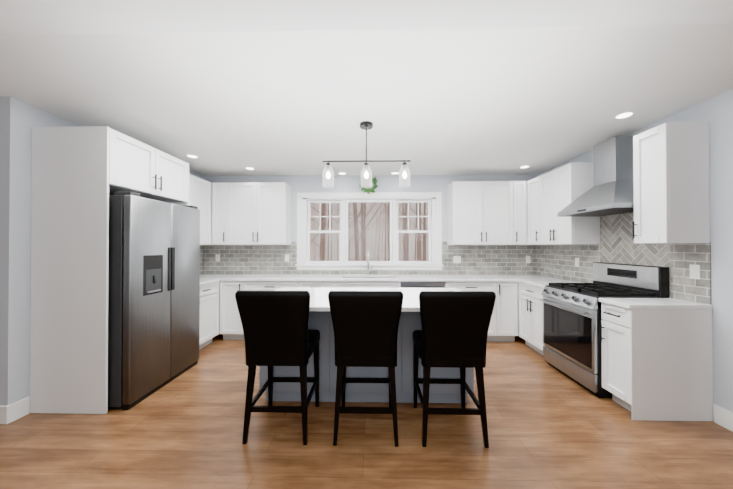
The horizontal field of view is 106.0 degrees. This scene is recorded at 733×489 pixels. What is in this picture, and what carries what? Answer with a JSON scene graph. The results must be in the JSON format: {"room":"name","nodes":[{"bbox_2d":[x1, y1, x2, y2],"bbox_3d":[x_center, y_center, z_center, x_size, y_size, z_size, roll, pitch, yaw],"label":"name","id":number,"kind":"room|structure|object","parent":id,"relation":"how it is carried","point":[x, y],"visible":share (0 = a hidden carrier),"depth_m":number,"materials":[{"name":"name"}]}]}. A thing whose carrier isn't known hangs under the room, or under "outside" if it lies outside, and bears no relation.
{"room":"kitchen","nodes":[
{"label":"kitchen","id":0,"kind":"room"},
{"bbox_2d":[0,96,203,405],"bbox_3d":[-2.821,0.123,3.380,0.130,2.540,2.464,0,0,1],"label":"wall","id":1,"kind":"structure","parent":0,"point":[19,119],"depth_m":2.19,"materials":[{"name":"grey paint"}]},
{"bbox_2d":[0,396,29,423],"bbox_3d":[-2.821,1.323,3.365,0.158,0.140,2.478,0,0,1],"label":"baseboard","id":2,"kind":"structure","parent":1,"relation":"attached to","point":[12,412],"depth_m":2.17,"materials":[{"name":"white wood"}]},
{"bbox_2d":[31,126,189,203],"bbox_3d":[-2.446,-0.736,2.791,0.636,0.470,0.980,0,0,1],"label":"upper cabinet","id":3,"kind":"object","parent":1,"relation":"attached to","point":[96,161],"depth_m":2.29,"materials":[{"name":"white wood"}]},
{"bbox_2d":[167,174,213,245],"bbox_3d":[-2.547,-0.481,3.800,0.394,0.965,0.997,0,0,1],"label":"upper cabinet","id":4,"kind":"object","parent":1,"relation":"attached to","point":[201,190],"depth_m":4.12,"materials":[{"name":"white wood"}]},
{"bbox_2d":[0,334,732,488],"bbox_3d":[-0.037,1.427,1.051,12.000,0.100,7.250,0,0,1],"label":"floor","id":5,"kind":"structure","parent":0,"point":[549,426],"depth_m":1.92,"materials":[{"name":"brown wood"}]},
{"bbox_2d":[108,191,199,409],"bbox_3d":[-2.316,0.472,2.784,0.744,1.835,0.940,0,0,1],"label":"fridge","id":6,"kind":"object","parent":5,"relation":"on","point":[154,300],"visible":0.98,"depth_m":2.51,"materials":[{"name":"grey metal"}]},
{"bbox_2d":[199,282,221,349],"bbox_3d":[-2.405,0.958,3.642,0.684,0.875,0.707,0,0,1],"label":"base cabinet","id":7,"kind":"object","parent":5,"relation":"on","point":[210,292],"depth_m":3.77,"materials":[{"name":"white wood"}]},
{"bbox_2d":[200,278,221,285],"bbox_3d":[-2.425,0.502,3.625,0.644,0.035,0.657,0,0,1],"label":"countertop","id":8,"kind":"structure","parent":7,"relation":"on","point":[201,279],"depth_m":3.84,"materials":[{"name":"white stone"}]},
{"bbox_2d":[200,274,345,281],"bbox_3d":[-1.553,0.507,4.259,2.362,0.035,0.645,0,0,1],"label":"countertop","id":9,"kind":"structure","parent":7,"relation":"on","point":[225,277],"depth_m":4.09,"materials":[{"name":"white stone"}]},
{"bbox_2d":[222,282,245,339],"bbox_3d":[-1.924,0.962,4.243,0.421,0.875,0.685,0,0,1],"label":"base cabinet","id":10,"kind":"object","parent":5,"relation":"on","point":[232,329],"depth_m":3.98,"materials":[{"name":"white wood"}]},
{"bbox_2d":[246,282,301,289],"bbox_3d":[-1.373,0.962,4.263,0.919,0.875,0.622,0,0,1],"label":"base cabinet","id":11,"kind":"object","parent":5,"relation":"on","point":[249,285],"depth_m":3.96,"materials":[{"name":"white wood"}]},
{"bbox_2d":[235,290,319,444],"bbox_3d":[-0.634,0.851,2.124,0.511,1.072,0.556,0,0,1],"label":"stool","id":12,"kind":"object","parent":5,"relation":"on","point":[276,332],"visible":1,"depth_m":1.91,"materials":[{"name":"black leather"}]},
{"bbox_2d":[302,282,341,286],"bbox_3d":[-0.718,0.962,4.250,0.629,0.875,0.622,0,0,1],"label":"base cabinet","id":13,"kind":"object","parent":5,"relation":"on","point":[304,284],"depth_m":3.95,"materials":[{"name":"white wood"}]},
{"bbox_2d":[328,291,403,446],"bbox_3d":[-0.004,0.851,2.111,0.511,1.072,0.556,0,0,1],"label":"stool","id":14,"kind":"object","parent":5,"relation":"on","point":[365,325],"visible":1,"depth_m":1.89,"materials":[{"name":"black leather"}]},
{"bbox_2d":[260,311,473,402],"bbox_3d":[-0.003,0.951,2.736,1.870,0.875,0.669,0,0,1],"label":"kitchen island","id":15,"kind":"object","parent":5,"relation":"on","point":[320,319],"depth_m":2.41,"materials":[{"name":"grey wood"}]},
{"bbox_2d":[276,287,493,310],"bbox_3d":[-0.006,0.495,2.592,1.950,0.035,1.000,0,0,1],"label":"island countertop","id":16,"kind":"structure","parent":15,"relation":"on","point":[319,301],"depth_m":2.76,"materials":[{"name":"white stone"}]},
{"bbox_2d":[401,281,444,287],"bbox_3d":[0.799,0.963,4.208,0.619,0.872,0.604,0,0,1],"label":"dishwasher","id":17,"kind":"object","parent":5,"relation":"on","point":[404,284],"visible":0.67,"depth_m":3.92,"materials":[{"name":"silver metal"}]},
{"bbox_2d":[413,291,495,447],"bbox_3d":[0.609,0.850,2.099,0.511,1.072,0.556,0,0,1],"label":"stool","id":18,"kind":"object","parent":5,"relation":"on","point":[453,333],"visible":0.98,"depth_m":1.88,"materials":[{"name":"black leather"}]},
{"bbox_2d":[445,282,489,340],"bbox_3d":[1.499,0.961,4.205,0.775,0.875,0.622,0,0,1],"label":"base cabinet","id":19,"kind":"object","parent":5,"relation":"on","point":[462,286],"depth_m":3.90,"materials":[{"name":"white wood"}]},
{"bbox_2d":[490,282,513,341],"bbox_3d":[1.960,0.961,4.164,0.386,0.875,0.685,0,0,1],"label":"base cabinet","id":20,"kind":"object","parent":5,"relation":"on","point":[502,319],"depth_m":3.90,"materials":[{"name":"white wood"}]},
{"bbox_2d":[514,282,544,354],"bbox_3d":[2.399,0.957,3.565,0.684,0.875,0.665,0,0,1],"label":"base cabinet","id":21,"kind":"object","parent":5,"relation":"on","point":[528,307],"depth_m":3.61,"materials":[{"name":"white wood"}]},
{"bbox_2d":[394,274,545,281],"bbox_3d":[1.590,0.506,4.195,2.326,0.035,0.645,0,0,1],"label":"countertop","id":22,"kind":"structure","parent":21,"relation":"on","point":[397,277],"depth_m":4.09,"materials":[{"name":"white stone"}]},
{"bbox_2d":[367,251,372,274],"bbox_3d":[0.044,0.297,4.418,0.103,0.386,0.196,0,0,1],"label":"faucet","id":23,"kind":"object","parent":22,"relation":"on","point":[368,262],"visible":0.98,"depth_m":4.34,"materials":[{"name":"silver metal"}]},
{"bbox_2d":[518,278,592,285],"bbox_3d":[2.418,0.502,3.546,0.644,0.035,0.620,0,0,1],"label":"countertop","id":24,"kind":"structure","parent":21,"relation":"on","point":[533,281],"depth_m":3.69,"materials":[{"name":"white stone"}]},
{"bbox_2d":[540,262,668,397],"bbox_3d":[2.352,0.797,2.853,0.724,1.185,0.758,0,0,1],"label":"range","id":25,"kind":"object","parent":5,"relation":"on","point":[572,345],"visible":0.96,"depth_m":2.71,"materials":[{"name":"silver metal"}]},
{"bbox_2d":[600,302,712,420],"bbox_3d":[2.404,0.948,2.322,0.622,0.875,0.294,0,0,1],"label":"base cabinet","id":26,"kind":"object","parent":5,"relation":"on","point":[657,361],"depth_m":2.18,"materials":[{"name":"white wood"}]},
{"bbox_2d":[599,298,709,309],"bbox_3d":[2.393,0.493,2.322,0.644,0.035,0.300,0,0,1],"label":"countertop","id":27,"kind":"structure","parent":26,"relation":"on","point":[625,303],"depth_m":2.27,"materials":[{"name":"white stone"}]},
{"bbox_2d":[0,24,732,175],"bbox_3d":[-0.037,-1.213,1.069,12.000,0.100,7.250,0,0,1],"label":"ceiling","id":28,"kind":"structure","parent":0,"point":[479,101],"depth_m":2.06,"materials":[{"name":"white paint"}]},
{"bbox_2d":[185,154,198,157],"bbox_3d":[-2.264,-1.142,3.583,0.149,0.006,0.149,0,0,-23],"label":"recessed light","id":29,"kind":"object","parent":28,"relation":"in","point":[188,155],"depth_m":3.58,"materials":[{"name":"white plastic"}]},
{"bbox_2d":[0,0,732,34],"bbox_3d":[-0.036,-1.102,1.116,12.000,0.120,0.446,0,0,1],"label":"ceiling beam","id":30,"kind":"structure","parent":28,"relation":"attached to","point":[37,17],"depth_m":1.25,"materials":[{"name":"white paint"}]},
{"bbox_2d":[322,121,410,186],"bbox_3d":[-0.005,-0.852,2.641,0.840,0.600,0.124,0,0,1],"label":"pendant light","id":31,"kind":"object","parent":28,"relation":"hanging from","point":[366,125],"visible":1,"depth_m":2.63,"materials":[{"name":"black"}]},
{"bbox_2d":[613,111,635,118],"bbox_3d":[2.291,-1.150,2.461,0.149,0.006,0.149,0,-1,-38],"label":"recessed light","id":32,"kind":"object","parent":28,"relation":"in","point":[624,114],"depth_m":2.46,"materials":[{"name":"white plastic"}]},
{"bbox_2d":[204,175,535,263],"bbox_3d":[0.035,0.132,4.619,12.000,2.540,0.130,0,0,1],"label":"wall","id":33,"kind":"structure","parent":0,"point":[384,183],"depth_m":4.56,"materials":[{"name":"grey paint"}]},
{"bbox_2d":[214,183,229,245],"bbox_3d":[-2.261,-0.477,4.405,0.321,0.965,0.395,0,0,1],"label":"upper cabinet","id":34,"kind":"object","parent":33,"relation":"attached to","point":[221,191],"depth_m":4.27,"materials":[{"name":"white wood"}]},
{"bbox_2d":[230,182,293,245],"bbox_3d":[-1.734,-0.477,4.426,0.970,0.965,0.332,0,0,1],"label":"upper cabinet","id":35,"kind":"object","parent":33,"relation":"attached to","point":[260,212],"depth_m":4.27,"materials":[{"name":"white wood"}]},
{"bbox_2d":[359,175,378,194],"bbox_3d":[0.032,-0.985,4.506,0.317,0.348,0.055,0,0,1],"label":"wreath","id":36,"kind":"object","parent":33,"relation":"attached to","point":[369,190],"visible":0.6,"depth_m":4.51,"materials":[{"name":"green plant"}]},
{"bbox_2d":[295,192,442,269],"bbox_3d":[0.034,-0.221,4.599,2.420,1.275,0.174,0,0,1],"label":"window","id":37,"kind":"structure","parent":33,"relation":"in","point":[394,199],"depth_m":4.57,"materials":[{"name":"white wood"}]},
{"bbox_2d":[446,181,509,245],"bbox_3d":[1.795,-0.478,4.354,0.969,0.965,0.332,0,0,1],"label":"upper cabinet","id":38,"kind":"object","parent":33,"relation":"attached to","point":[478,212],"depth_m":4.20,"materials":[{"name":"white wood"}]},
{"bbox_2d":[510,181,525,245],"bbox_3d":[2.302,-0.478,4.312,0.286,0.965,0.395,0,0,1],"label":"upper cabinet","id":39,"kind":"object","parent":33,"relation":"attached to","point":[517,189],"depth_m":4.18,"materials":[{"name":"white wood"}]},
{"bbox_2d":[342,278,397,287],"bbox_3d":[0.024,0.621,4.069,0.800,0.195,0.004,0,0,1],"label":"sink","id":40,"kind":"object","parent":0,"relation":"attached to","point":[346,282],"depth_m":3.93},
{"bbox_2d":[536,89,732,420],"bbox_3d":[2.803,0.122,3.266,0.130,2.540,2.464,0,0,1],"label":"wall","id":41,"kind":"structure","parent":0,"point":[716,112],"depth_m":2.12,"materials":[{"name":"grey paint"}]},
{"bbox_2d":[526,175,541,245],"bbox_3d":[2.552,-0.480,3.997,0.394,0.965,0.395,0,0,1],"label":"upper cabinet","id":42,"kind":"object","parent":41,"relation":"attached to","point":[533,186],"depth_m":4.01,"materials":[{"name":"white wood"}]},
{"bbox_2d":[542,162,601,245],"bbox_3d":[2.575,-0.483,3.581,0.332,0.965,0.674,0,0,1],"label":"upper cabinet","id":43,"kind":"object","parent":41,"relation":"attached to","point":[563,185],"depth_m":3.33,"materials":[{"name":"white wood"}]},
{"bbox_2d":[557,136,633,216],"bbox_3d":[2.470,-0.698,2.861,0.492,0.744,0.758,0,0,1],"label":"range hood","id":44,"kind":"object","parent":41,"relation":"attached to","point":[611,192],"visible":0.79,"depth_m":2.74,"materials":[{"name":"silver metal"}]},
{"bbox_2d":[630,122,710,245],"bbox_3d":[2.549,-0.491,2.334,0.332,0.965,0.283,0,0,1],"label":"upper cabinet","id":45,"kind":"object","parent":41,"relation":"attached to","point":[671,159],"depth_m":2.20,"materials":[{"name":"white wood"}]},
{"bbox_2d":[713,404,732,431],"bbox_3d":[2.803,1.322,3.251,0.158,0.140,2.478,0,0,1],"label":"baseboard","id":46,"kind":"structure","parent":41,"relation":"attached to","point":[723,417],"depth_m":2.09,"materials":[{"name":"white wood"}]},
{"label":"outside","id":47,"kind":"structure","parent":0,"visible":0},
{"bbox_2d":[310,202,428,260],"bbox_3d":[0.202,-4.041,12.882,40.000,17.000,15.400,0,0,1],"label":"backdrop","id":48,"kind":"structure","parent":47,"point":[357,242],"depth_m":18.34,"materials":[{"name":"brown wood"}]}
]}

